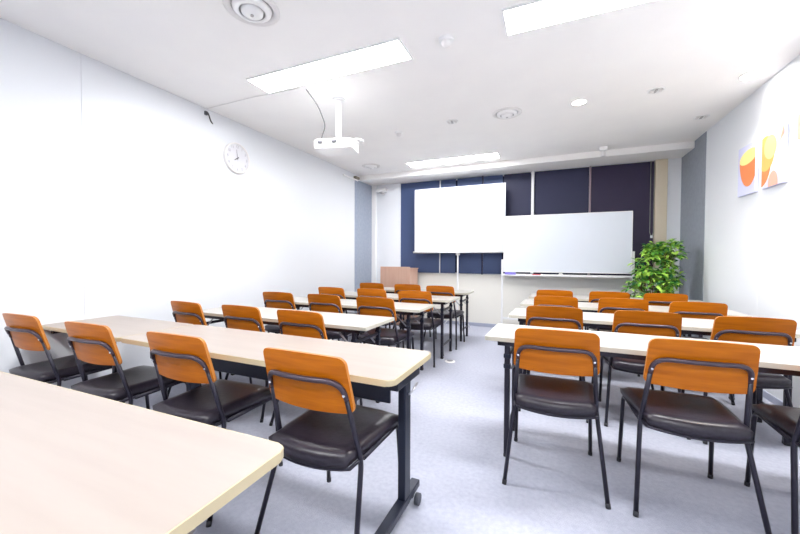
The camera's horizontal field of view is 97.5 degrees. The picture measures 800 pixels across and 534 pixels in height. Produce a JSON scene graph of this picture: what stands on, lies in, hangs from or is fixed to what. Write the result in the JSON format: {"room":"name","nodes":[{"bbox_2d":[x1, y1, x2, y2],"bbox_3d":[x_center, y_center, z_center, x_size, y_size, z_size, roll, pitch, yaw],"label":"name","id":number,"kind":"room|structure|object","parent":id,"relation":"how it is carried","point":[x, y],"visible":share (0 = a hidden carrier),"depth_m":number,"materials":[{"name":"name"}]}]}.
{"room":"classroom","nodes":[
{"label":"classroom","id":0,"kind":"room"},
{"bbox_2d":[0,18,371,388],"bbox_3d":[-2.326,-0.267,3.086,0.120,2.729,9.034,1,1,23],"label":"wall","id":1,"kind":"structure","parent":0,"point":[119,196],"depth_m":3.01,"materials":[{"name":"white paint"}]},
{"bbox_2d":[204,111,212,123],"bbox_3d":[-1.980,-1.550,3.639,0.046,0.116,0.079,1,1,23],"label":"wall hook","id":2,"kind":"object","parent":1,"relation":"attached to","point":[206,113],"visible":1,"depth_m":3.62,"materials":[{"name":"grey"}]},
{"bbox_2d":[223,142,249,173],"bbox_3d":[-1.845,-1.231,3.975,0.036,0.342,0.342,1,1,23],"label":"wall clock","id":3,"kind":"object","parent":1,"relation":"attached to","point":[236,157],"visible":1,"depth_m":3.96,"materials":[{"name":"white plastic"}]},
{"bbox_2d":[343,174,359,180],"bbox_3d":[-0.860,-1.606,6.221,0.050,0.065,0.500,1,1,23],"label":"rail","id":4,"kind":"object","parent":1,"relation":"attached to","point":[356,178],"visible":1,"depth_m":6.32,"materials":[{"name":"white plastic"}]},
{"bbox_2d":[355,180,371,312],"bbox_3d":[-0.702,-0.289,6.720,0.024,2.630,0.674,1,1,23],"label":"wall panel","id":5,"kind":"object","parent":1,"relation":"attached to","point":[363,192],"depth_m":6.68,"materials":[{"name":"grey paint"}]},
{"bbox_2d":[0,0,799,175],"bbox_3d":[0.030,-1.651,2.043,5.600,0.100,9.434,1,1,23],"label":"ceiling","id":6,"kind":"structure","parent":0,"point":[195,51],"depth_m":2.81,"materials":[{"name":"white paint"}]},
{"bbox_2d":[222,0,279,26],"bbox_3d":[-0.919,-1.583,2.179,0.330,0.050,0.330,1,1,23],"label":"ceiling vent","id":7,"kind":"object","parent":6,"relation":"in","point":[261,13],"visible":1,"depth_m":2.17,"materials":[{"name":"white plastic"}]},
{"bbox_2d":[207,88,297,108],"bbox_3d":[-1.457,-1.627,3.392,1.141,0.012,0.024,1,1,22],"label":"wire","id":8,"kind":"object","parent":6,"relation":"attached to","point":[295,88],"visible":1,"depth_m":3.35,"materials":[{"name":"white plastic"}]},
{"bbox_2d":[306,89,324,138],"bbox_3d":[-0.762,-1.409,3.279,0.120,0.442,0.208,1,1,29],"label":"cable","id":9,"kind":"object","parent":6,"relation":"hanging from","point":[306,89],"visible":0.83,"depth_m":3.24,"materials":[{"name":"grey plastic"}]},
{"bbox_2d":[246,37,412,93],"bbox_3d":[-0.615,-1.614,2.866,1.438,0.014,0.270,1,1,23],"label":"recessed light","id":10,"kind":"object","parent":6,"relation":"in","point":[392,51],"visible":1,"depth_m":2.82,"materials":[{"name":"white plastic"}]},
{"bbox_2d":[314,97,363,155],"bbox_3d":[-0.587,-1.377,3.410,0.430,0.511,0.304,0,1,9],"label":"ceiling projector","id":11,"kind":"object","parent":6,"relation":"hanging from","point":[338,146],"visible":1,"depth_m":3.37,"materials":[{"name":"white plastic"}]},
{"bbox_2d":[362,164,379,168],"bbox_3d":[-0.484,-1.659,5.851,0.300,0.050,0.300,1,1,23],"label":"ceiling vent","id":12,"kind":"object","parent":6,"relation":"in","point":[368,166],"visible":1,"depth_m":5.79,"materials":[{"name":"white plastic"}]},
{"bbox_2d":[395,131,402,136],"bbox_3d":[-0.013,-1.623,4.287,0.100,0.052,0.100,1,1,23],"label":"smoke detector","id":13,"kind":"object","parent":6,"relation":"attached to","point":[398,133],"visible":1,"depth_m":4.26,"materials":[{"name":"white plastic"}]},
{"bbox_2d":[439,34,453,47],"bbox_3d":[0.327,-1.583,2.477,0.110,0.052,0.110,1,1,23],"label":"smoke detector","id":14,"kind":"object","parent":6,"relation":"attached to","point":[445,40],"visible":1,"depth_m":2.45,"materials":[{"name":"white plastic"}]},
{"bbox_2d":[446,119,457,123],"bbox_3d":[0.586,-1.633,3.956,0.140,0.014,0.140,1,1,23],"label":"fitting","id":15,"kind":"object","parent":6,"relation":"attached to","point":[450,121],"visible":1,"depth_m":3.95,"materials":[{"name":"white plastic"}]},
{"bbox_2d":[406,152,499,166],"bbox_3d":[0.803,-1.664,5.468,1.438,0.014,0.270,1,1,23],"label":"recessed light","id":16,"kind":"object","parent":6,"relation":"in","point":[492,155],"visible":1,"depth_m":5.42,"materials":[{"name":"white plastic"}]},
{"bbox_2d":[492,107,521,118],"bbox_3d":[1.135,-1.608,3.721,0.300,0.050,0.300,1,1,23],"label":"ceiling vent","id":17,"kind":"object","parent":6,"relation":"in","point":[507,112],"visible":1,"depth_m":3.67,"materials":[{"name":"white plastic"}]},
{"bbox_2d":[571,99,586,105],"bbox_3d":[1.764,-1.621,3.457,0.139,0.007,0.139,1,1,23],"label":"recessed light","id":18,"kind":"object","parent":6,"relation":"in","point":[579,101],"visible":1,"depth_m":3.46,"materials":[{"name":"white plastic"}]},
{"bbox_2d":[502,0,657,35],"bbox_3d":[1.344,-1.589,2.017,1.438,0.014,0.270,1,1,23],"label":"recessed light","id":19,"kind":"object","parent":6,"relation":"in","point":[534,14],"visible":1,"depth_m":2.18,"materials":[{"name":"white plastic"}]},
{"bbox_2d":[599,146,607,156],"bbox_3d":[2.795,-1.585,4.820,0.100,0.130,0.060,1,1,23],"label":"sprinkler head","id":20,"kind":"object","parent":6,"relation":"attached to","point":[603,149],"visible":1,"depth_m":4.80},
{"bbox_2d":[647,86,665,93],"bbox_3d":[2.340,-1.610,3.207,0.140,0.014,0.140,1,1,23],"label":"fitting","id":21,"kind":"object","parent":6,"relation":"attached to","point":[659,89],"visible":1,"depth_m":3.19,"materials":[{"name":"white plastic"}]},
{"bbox_2d":[693,114,709,119],"bbox_3d":[3.266,-1.619,3.801,0.140,0.014,0.140,1,1,23],"label":"fitting","id":22,"kind":"object","parent":6,"relation":"attached to","point":[704,116],"visible":1,"depth_m":3.79,"materials":[{"name":"white plastic"}]},
{"bbox_2d":[738,70,765,80],"bbox_3d":[2.951,-1.606,2.942,0.168,0.007,0.168,1,1,23],"label":"recessed light","id":23,"kind":"object","parent":6,"relation":"in","point":[757,73],"visible":1,"depth_m":2.94,"materials":[{"name":"white plastic"}]},
{"bbox_2d":[119,324,799,533],"bbox_3d":[0.020,1.177,2.102,5.600,0.100,9.434,1,1,23],"label":"floor","id":24,"kind":"structure","parent":0,"point":[553,486],"depth_m":1.91,"materials":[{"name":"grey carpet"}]},
{"bbox_2d":[2,313,124,402],"bbox_3d":[-2.279,0.700,2.389,0.497,0.831,0.512,1,1,21],"label":"chair","id":25,"kind":"object","parent":24,"relation":"on","point":[26,332],"visible":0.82,"depth_m":2.19,"materials":[{"name":"black leather"}]},
{"bbox_2d":[42,316,192,396],"bbox_3d":[-2.007,0.760,2.504,0.942,0.701,0.485,1,1,24],"label":"desk","id":26,"kind":"object","parent":24,"relation":"on","point":[120,326],"visible":0.43,"depth_m":2.47,"materials":[{"name":"beige"}]},
{"bbox_2d":[64,321,185,408],"bbox_3d":[-1.612,0.708,2.105,0.497,0.831,0.512,1,1,21],"label":"chair","id":27,"kind":"object","parent":24,"relation":"on","point":[89,343],"visible":0.85,"depth_m":1.92,"materials":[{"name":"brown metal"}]},
{"bbox_2d":[0,371,283,533],"bbox_3d":[-1.212,0.795,0.997,1.800,0.701,0.525,1,1,23],"label":"desk","id":28,"kind":"object","parent":24,"relation":"on","point":[72,461],"visible":1,"depth_m":0.80,"materials":[{"name":"beige wood laminate"},{"name":"black steel"}]},
{"bbox_2d":[168,301,251,396],"bbox_3d":[-1.645,0.688,3.052,0.497,0.831,0.512,1,1,27],"label":"chair","id":29,"kind":"object","parent":24,"relation":"on","point":[183,311],"visible":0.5,"depth_m":2.82,"materials":[{"name":"orange wood"}]},
{"bbox_2d":[146,331,282,527],"bbox_3d":[-0.965,0.716,1.839,0.497,0.831,0.512,1,1,22],"label":"chair","id":30,"kind":"object","parent":24,"relation":"on","point":[184,358],"visible":0.91,"depth_m":1.66,"materials":[{"name":"black leather"}]},
{"bbox_2d":[222,305,268,422],"bbox_3d":[-1.103,0.695,2.825,0.497,0.831,0.512,1,1,25],"label":"chair","id":31,"kind":"object","parent":24,"relation":"on","point":[249,318],"visible":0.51,"depth_m":2.59,"materials":[{"name":"orange wood"}]},
{"bbox_2d":[121,325,430,533],"bbox_3d":[-0.761,0.777,1.929,1.797,0.701,0.525,1,1,24],"label":"desk","id":32,"kind":"object","parent":24,"relation":"on","point":[375,371],"visible":0.55,"depth_m":1.71,"materials":[{"name":"beige"}]},
{"bbox_2d":[263,292,295,332],"bbox_3d":[-1.215,0.672,3.912,0.497,0.831,0.512,1,1,21],"label":"chair","id":33,"kind":"object","parent":24,"relation":"on","point":[282,300],"visible":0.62,"depth_m":3.69,"materials":[{"name":"orange wood"}]},
{"bbox_2d":[199,306,393,404],"bbox_3d":[-0.963,0.754,3.013,1.800,0.700,0.480,1,1,24],"label":"desk","id":34,"kind":"object","parent":24,"relation":"on","point":[355,324],"visible":0.38,"depth_m":2.79,"materials":[{"name":"beige laminate"}]},
{"bbox_2d":[269,309,362,425],"bbox_3d":[-0.592,0.702,2.576,0.497,0.831,0.512,1,1,25],"label":"chair","id":35,"kind":"object","parent":24,"relation":"on","point":[291,322],"visible":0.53,"depth_m":2.35,"materials":[{"name":"orange wood"}]},
{"bbox_2d":[254,347,397,533],"bbox_3d":[-0.280,0.725,1.533,0.497,0.831,0.512,1,1,24],"label":"chair","id":36,"kind":"object","parent":24,"relation":"on","point":[335,432],"visible":0.96,"depth_m":1.34,"materials":[{"name":"leather"}]},
{"bbox_2d":[307,294,364,343],"bbox_3d":[-0.668,0.679,3.676,0.497,0.831,0.512,1,1,25],"label":"chair","id":37,"kind":"object","parent":24,"relation":"on","point":[317,302],"visible":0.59,"depth_m":3.44,"materials":[{"name":"orange wood"}]},
{"bbox_2d":[318,287,364,340],"bbox_3d":[-0.768,0.659,4.579,0.497,0.831,0.512,1,1,26],"label":"chair","id":38,"kind":"object","parent":24,"relation":"on","point":[337,291],"visible":0.33,"depth_m":4.34,"materials":[{"name":"orange wood"}]},
{"bbox_2d":[275,297,434,370],"bbox_3d":[-0.551,0.738,3.860,1.800,0.700,0.480,1,1,24],"label":"desk","id":39,"kind":"object","parent":24,"relation":"on","point":[408,309],"visible":0.5,"depth_m":3.62,"materials":[{"name":"beige"}]},
{"bbox_2d":[357,283,386,334],"bbox_3d":[-0.345,0.643,5.410,0.497,0.831,0.512,1,1,21],"label":"chair","id":40,"kind":"object","parent":24,"relation":"on","point":[362,285],"visible":0.22,"depth_m":5.17,"materials":[{"name":"orange wood"}]},
{"bbox_2d":[357,288,403,347],"bbox_3d":[-0.248,0.666,4.355,0.497,0.831,0.512,1,1,25],"label":"chair","id":41,"kind":"object","parent":24,"relation":"on","point":[362,292],"visible":0.33,"depth_m":4.14,"materials":[{"name":"orange wood"}]},
{"bbox_2d":[356,297,413,348],"bbox_3d":[-0.145,0.686,3.429,0.497,0.831,0.512,1,1,24],"label":"chair","id":42,"kind":"object","parent":24,"relation":"on","point":[372,306],"visible":0.74,"depth_m":3.22,"materials":[{"name":"orange wood"}]},
{"bbox_2d":[328,291,459,358],"bbox_3d":[-0.148,0.723,4.638,1.800,0.700,0.480,1,1,24],"label":"desk","id":43,"kind":"object","parent":24,"relation":"on","point":[443,300],"visible":0.57,"depth_m":4.36,"materials":[{"name":"beige laminate"}]},
{"bbox_2d":[380,267,417,325],"bbox_3d":[-0.011,0.513,6.408,0.580,1.045,0.420,1,1,23],"label":"lectern","id":44,"kind":"object","parent":24,"relation":"on","point":[389,276],"visible":0.48,"depth_m":6.22,"materials":[{"name":"brown laminate"}]},
{"bbox_2d":[393,284,430,336],"bbox_3d":[0.176,0.651,5.152,0.497,0.831,0.512,1,1,20],"label":"chair","id":45,"kind":"object","parent":24,"relation":"on","point":[397,287],"visible":0.36,"depth_m":4.93,"materials":[{"name":"orange wood"}]},
{"bbox_2d":[357,287,473,341],"bbox_3d":[0.216,0.705,5.529,1.800,0.700,0.480,1,1,24],"label":"desk","id":46,"kind":"object","parent":24,"relation":"on","point":[459,293],"visible":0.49,"depth_m":5.23,"materials":[{"name":"beige"}]},
{"bbox_2d":[396,290,440,367],"bbox_3d":[0.239,0.673,4.112,0.497,0.831,0.512,1,1,21],"label":"chair","id":47,"kind":"object","parent":24,"relation":"on","point":[405,296],"visible":0.66,"depth_m":3.90,"materials":[{"name":"orange wood"}]},
{"bbox_2d":[424,285,464,349],"bbox_3d":[0.622,0.658,4.873,0.497,0.831,0.512,1,1,25],"label":"chair","id":48,"kind":"object","parent":24,"relation":"on","point":[435,290],"visible":0.62,"depth_m":4.67,"materials":[{"name":"orange wood"}]},
{"bbox_2d":[413,183,505,326],"bbox_3d":[1.024,-0.181,6.187,1.640,2.440,0.243,1,1,23],"label":"projection screen","id":49,"kind":"object","parent":24,"relation":"on","point":[460,219],"visible":0.84,"depth_m":6.09,"materials":[{"name":"white fabric"}]},
{"bbox_2d":[518,306,587,422],"bbox_3d":[1.239,0.704,2.833,0.497,0.831,0.512,1,1,24],"label":"chair","id":50,"kind":"object","parent":24,"relation":"on","point":[541,316],"visible":0.42,"depth_m":2.61,"materials":[{"name":"orange wood"}]},
{"bbox_2d":[529,296,577,374],"bbox_3d":[1.576,0.689,3.580,0.497,0.831,0.512,1,1,22],"label":"chair","id":51,"kind":"object","parent":24,"relation":"on","point":[559,301],"visible":0.28,"depth_m":3.35,"materials":[{"name":"orange wood"}]},
{"bbox_2d":[536,290,572,296],"bbox_3d":[1.883,0.675,4.275,0.497,0.831,0.512,1,1,25],"label":"chair","id":52,"kind":"object","parent":24,"relation":"on","point":[564,293],"visible":0.17,"depth_m":4.05,"materials":[{"name":"orange wood"}]},
{"bbox_2d":[502,328,610,509],"bbox_3d":[0.856,0.721,1.958,0.497,0.831,0.512,1,1,22],"label":"chair","id":53,"kind":"object","parent":24,"relation":"on","point":[559,352],"visible":1,"depth_m":1.77,"materials":[{"name":"orange wood"}]},
{"bbox_2d":[501,211,634,323],"bbox_3d":[2.505,0.127,5.381,1.848,1.880,0.404,1,1,23],"label":"whiteboard","id":54,"kind":"object","parent":24,"relation":"on","point":[594,242],"visible":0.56,"depth_m":5.33,"materials":[{"name":"white ceramic"}]},
{"bbox_2d":[505,272,515,274],"bbox_3d":[1.777,0.104,5.655,0.170,0.036,0.043,1,1,23],"label":"eraser","id":55,"kind":"object","parent":54,"relation":"on","point":[506,273],"visible":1,"depth_m":5.63,"materials":[{"name":"blue plastic"}]},
{"bbox_2d":[502,274,624,277],"bbox_3d":[2.449,0.140,5.377,1.700,0.018,0.077,1,1,23],"label":"tray","id":56,"kind":"object","parent":54,"relation":"on","point":[547,275],"depth_m":5.31,"materials":[{"name":"white metal"}]},
{"bbox_2d":[585,291,629,329],"bbox_3d":[2.404,0.681,4.083,0.497,0.831,0.512,1,1,25],"label":"chair","id":57,"kind":"object","parent":24,"relation":"on","point":[594,296],"visible":0.27,"depth_m":3.89,"materials":[{"name":"orange wood"}]},
{"bbox_2d":[529,293,703,337],"bbox_3d":[2.504,0.732,4.182,1.800,0.720,0.462,1,1,25],"label":"desk","id":58,"kind":"object","parent":24,"relation":"on","point":[581,298],"visible":0.03,"depth_m":4.14,"materials":[{"name":"beige"}]},
{"bbox_2d":[591,298,653,389],"bbox_3d":[2.119,0.695,3.401,0.497,0.831,0.512,1,1,24],"label":"chair","id":59,"kind":"object","parent":24,"relation":"on","point":[605,305],"visible":0.33,"depth_m":3.19,"materials":[{"name":"orange wood"}]},
{"bbox_2d":[520,299,751,399],"bbox_3d":[2.149,0.746,3.451,1.800,0.720,0.462,1,1,25],"label":"desk","id":60,"kind":"object","parent":24,"relation":"on","point":[584,306],"visible":0.12,"depth_m":3.37,"materials":[{"name":"beige laminate"}]},
{"bbox_2d":[485,323,799,456],"bbox_3d":[1.414,0.776,1.920,1.800,0.720,0.462,1,1,25],"label":"desk","id":61,"kind":"object","parent":24,"relation":"on","point":[774,359],"visible":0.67,"depth_m":1.95,"materials":[{"name":"beige"}]},
{"bbox_2d":[598,310,690,439],"bbox_3d":[1.765,0.710,2.600,0.497,0.831,0.512,1,1,22],"label":"chair","id":62,"kind":"object","parent":24,"relation":"on","point":[631,322],"visible":0.55,"depth_m":2.41,"materials":[{"name":"orange wood"}]},
{"bbox_2d":[509,308,799,445],"bbox_3d":[1.806,0.760,2.726,1.800,0.720,0.462,1,1,25],"label":"desk","id":63,"kind":"object","parent":24,"relation":"on","point":[694,326],"visible":0.24,"depth_m":2.60,"materials":[{"name":"beige laminate"}]},
{"bbox_2d":[621,238,689,297],"bbox_3d":[3.305,0.357,4.535,0.732,1.461,0.694,0,1,-12],"label":"potted ficus","id":64,"kind":"object","parent":24,"relation":"on","point":[666,279],"visible":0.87,"depth_m":4.43,"materials":[{"name":"green plant"}]},
{"bbox_2d":[643,293,687,335],"bbox_3d":[2.876,0.687,3.913,0.497,0.831,0.512,1,1,20],"label":"chair","id":65,"kind":"object","parent":24,"relation":"on","point":[654,299],"visible":0.3,"depth_m":3.69,"materials":[{"name":"orange wood"}]},
{"bbox_2d":[617,338,771,533],"bbox_3d":[1.388,0.727,1.734,0.497,0.831,0.512,1,1,21],"label":"chair","id":66,"kind":"object","parent":24,"relation":"on","point":[694,365],"visible":1,"depth_m":1.55,"materials":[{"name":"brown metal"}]},
{"bbox_2d":[664,301,734,404],"bbox_3d":[2.578,0.702,3.148,0.497,0.831,0.512,1,1,22],"label":"chair","id":67,"kind":"object","parent":24,"relation":"on","point":[698,310],"visible":0.38,"depth_m":2.92,"materials":[{"name":"orange wood"}]},
{"bbox_2d":[681,316,796,443],"bbox_3d":[2.260,0.717,2.371,0.497,0.831,0.512,1,1,21],"label":"chair","id":68,"kind":"object","parent":24,"relation":"on","point":[759,330],"visible":0.55,"depth_m":2.15,"materials":[{"name":"orange wood"}]},
{"bbox_2d":[744,403,799,533],"bbox_3d":[1.899,0.734,1.508,0.497,0.831,0.512,1,1,25],"label":"chair","id":69,"kind":"object","parent":24,"relation":"on","point":[785,420],"visible":0.99,"depth_m":1.56,"materials":[{"name":"black leather"}]},
{"bbox_2d":[376,158,681,330],"bbox_3d":[1.764,-0.316,6.105,5.000,2.729,0.150,1,1,23],"label":"wall","id":70,"kind":"structure","parent":0,"point":[484,305],"depth_m":6.11,"materials":[{"name":"white paint"}]},
{"bbox_2d":[371,185,376,282],"bbox_3d":[-0.519,-0.300,6.992,0.095,2.642,0.030,1,1,23],"label":"trim","id":71,"kind":"structure","parent":70,"relation":"attached to","point":[374,187],"depth_m":6.97,"materials":[{"name":"white paint"}]},
{"bbox_2d":[376,188,386,194],"bbox_3d":[-0.356,-1.469,6.861,0.200,0.113,0.100,1,1,23],"label":"wall speaker","id":72,"kind":"object","parent":70,"relation":"attached to","point":[382,191],"visible":1,"depth_m":6.82,"materials":[{"name":"white plastic"}]},
{"bbox_2d":[403,177,471,273],"bbox_3d":[0.763,-0.742,6.523,1.580,1.725,0.060,1,1,23],"label":"window","id":73,"kind":"structure","parent":70,"relation":"in","point":[471,177],"depth_m":6.41,"materials":[{"name":"white metal"}]},
{"bbox_2d":[401,180,439,272],"bbox_3d":[0.374,-0.747,6.631,0.780,1.705,0.012,1,1,23],"label":"roller blind","id":74,"kind":"object","parent":73,"relation":"attached to","point":[425,262],"visible":0.56,"depth_m":6.69,"materials":[{"name":"blue fabric"}]},
{"bbox_2d":[440,179,455,272],"bbox_3d":[0.879,-0.741,6.413,0.280,1.705,0.012,1,1,23],"label":"roller blind","id":75,"kind":"object","parent":73,"relation":"attached to","point":[447,260],"visible":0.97,"depth_m":6.42,"materials":[{"name":"blue fabric"}]},
{"bbox_2d":[457,177,481,273],"bbox_3d":[1.237,-0.736,6.259,0.440,1.705,0.012,1,1,23],"label":"roller blind","id":76,"kind":"object","parent":73,"relation":"attached to","point":[470,263],"visible":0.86,"depth_m":6.25,"materials":[{"name":"blue fabric"}]},
{"bbox_2d":[444,320,496,326],"bbox_3d":[1.768,1.021,6.040,4.890,0.058,0.014,1,1,23],"label":"baseboard","id":77,"kind":"structure","parent":70,"relation":"attached to","point":[447,322],"depth_m":6.22,"materials":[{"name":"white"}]},
{"bbox_2d":[481,176,483,273],"bbox_3d":[1.446,-0.731,6.157,0.021,1.725,0.032,1,1,23],"label":"trim","id":78,"kind":"structure","parent":70,"relation":"attached to","point":[482,176],"depth_m":6.15,"materials":[{"name":"blue"}]},
{"bbox_2d":[489,172,527,274],"bbox_3d":[1.857,-0.728,6.051,0.804,1.725,0.060,1,1,23],"label":"window","id":79,"kind":"structure","parent":70,"relation":"in","point":[527,172],"depth_m":6.08,"materials":[{"name":"white metal"}]},
{"bbox_2d":[483,175,502,273],"bbox_3d":[1.611,-0.731,6.097,0.325,1.705,0.012,1,1,23],"label":"roller blind","id":80,"kind":"object","parent":79,"relation":"attached to","point":[491,261],"visible":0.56,"depth_m":6.10,"materials":[{"name":"blue fabric"}]},
{"bbox_2d":[503,172,530,273],"bbox_3d":[1.978,-0.727,5.939,0.435,1.705,0.012,1,1,23],"label":"roller blind","id":81,"kind":"object","parent":79,"relation":"attached to","point":[518,185],"visible":0.27,"depth_m":5.92,"materials":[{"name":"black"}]},
{"bbox_2d":[360,141,694,184],"bbox_3d":[1.641,-1.631,5.781,5.000,0.087,0.494,1,1,23],"label":"ceiling beam","id":82,"kind":"structure","parent":70,"relation":"attached to","point":[672,150],"depth_m":5.45,"materials":[{"name":"white paint"}]},
{"bbox_2d":[530,171,533,273],"bbox_3d":[2.197,-0.722,5.826,0.042,1.725,0.045,1,1,23],"label":"trim","id":83,"kind":"structure","parent":70,"relation":"attached to","point":[532,172],"depth_m":5.80,"materials":[{"name":"white metal"}]},
{"bbox_2d":[418,273,658,278],"bbox_3d":[1.941,0.147,5.961,4.210,0.020,0.050,1,1,23],"label":"trim","id":84,"kind":"structure","parent":70,"relation":"attached to","point":[418,273],"depth_m":6.14,"materials":[{"name":"white"}]},
{"bbox_2d":[533,167,583,273],"bbox_3d":[2.609,-0.718,5.727,0.834,1.725,0.060,1,1,23],"label":"window","id":85,"kind":"structure","parent":70,"relation":"in","point":[582,167],"depth_m":5.86,"materials":[{"name":"white metal"}]},
{"bbox_2d":[534,167,588,274],"bbox_3d":[2.596,-0.719,5.673,0.796,1.705,0.012,1,1,23],"label":"roller blind","id":86,"kind":"object","parent":85,"relation":"attached to","point":[563,191],"visible":0.4,"depth_m":5.65,"materials":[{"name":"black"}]},
{"bbox_2d":[588,166,590,274],"bbox_3d":[2.971,-0.712,5.498,0.024,1.725,0.035,1,1,23],"label":"trim","id":87,"kind":"structure","parent":70,"relation":"attached to","point":[590,166],"depth_m":5.47,"materials":[{"name":"grey metal"}]},
{"bbox_2d":[590,161,654,275],"bbox_3d":[3.360,-0.709,5.327,0.816,1.705,0.042,1,1,23],"label":"roller blind","id":88,"kind":"object","parent":70,"relation":"attached to","point":[630,186],"visible":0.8,"depth_m":5.28,"materials":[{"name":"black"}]},
{"bbox_2d":[653,159,667,269],"bbox_3d":[3.823,-0.703,5.166,0.145,1.727,0.130,1,1,23],"label":"trim","id":89,"kind":"structure","parent":70,"relation":"attached to","point":[661,165],"depth_m":5.10,"materials":[{"name":"beige paint"}]},
{"bbox_2d":[703,55,799,407],"bbox_3d":[2.376,-0.207,1.059,0.120,2.729,9.034,1,1,23],"label":"wall","id":90,"kind":"structure","parent":0,"point":[752,241],"depth_m":3.15,"materials":[{"name":"white paint"}]},
{"bbox_2d":[679,131,706,336],"bbox_3d":[3.866,-0.277,4.647,0.024,2.729,0.864,1,1,23],"label":"trim","id":91,"kind":"structure","parent":90,"relation":"attached to","point":[693,167],"depth_m":4.56,"materials":[{"name":"grey paint"}]},
{"bbox_2d":[738,140,758,196],"bbox_3d":[3.265,-0.912,3.295,0.025,0.464,0.318,1,1,23],"label":"canvas painting","id":92,"kind":"object","parent":90,"relation":"attached to","point":[748,162],"visible":1,"depth_m":3.26,"materials":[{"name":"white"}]},
{"bbox_2d":[763,390,782,405],"bbox_3d":[2.100,1.137,0.625,0.012,0.058,7.970,1,1,23],"label":"baseboard","id":93,"kind":"structure","parent":90,"relation":"attached to","point":[768,396],"depth_m":2.89,"materials":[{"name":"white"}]},
{"bbox_2d":[761,122,788,188],"bbox_3d":[3.094,-0.904,2.902,0.029,0.464,0.318,1,1,23],"label":"canvas painting","id":94,"kind":"object","parent":90,"relation":"attached to","point":[774,168],"visible":1,"depth_m":2.87,"materials":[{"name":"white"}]},
{"bbox_2d":[797,114,799,177],"bbox_3d":[2.907,-0.895,2.465,0.025,0.464,0.318,1,1,23],"label":"canvas painting","id":95,"kind":"object","parent":90,"relation":"attached to","point":[798,133],"visible":1,"depth_m":2.60,"materials":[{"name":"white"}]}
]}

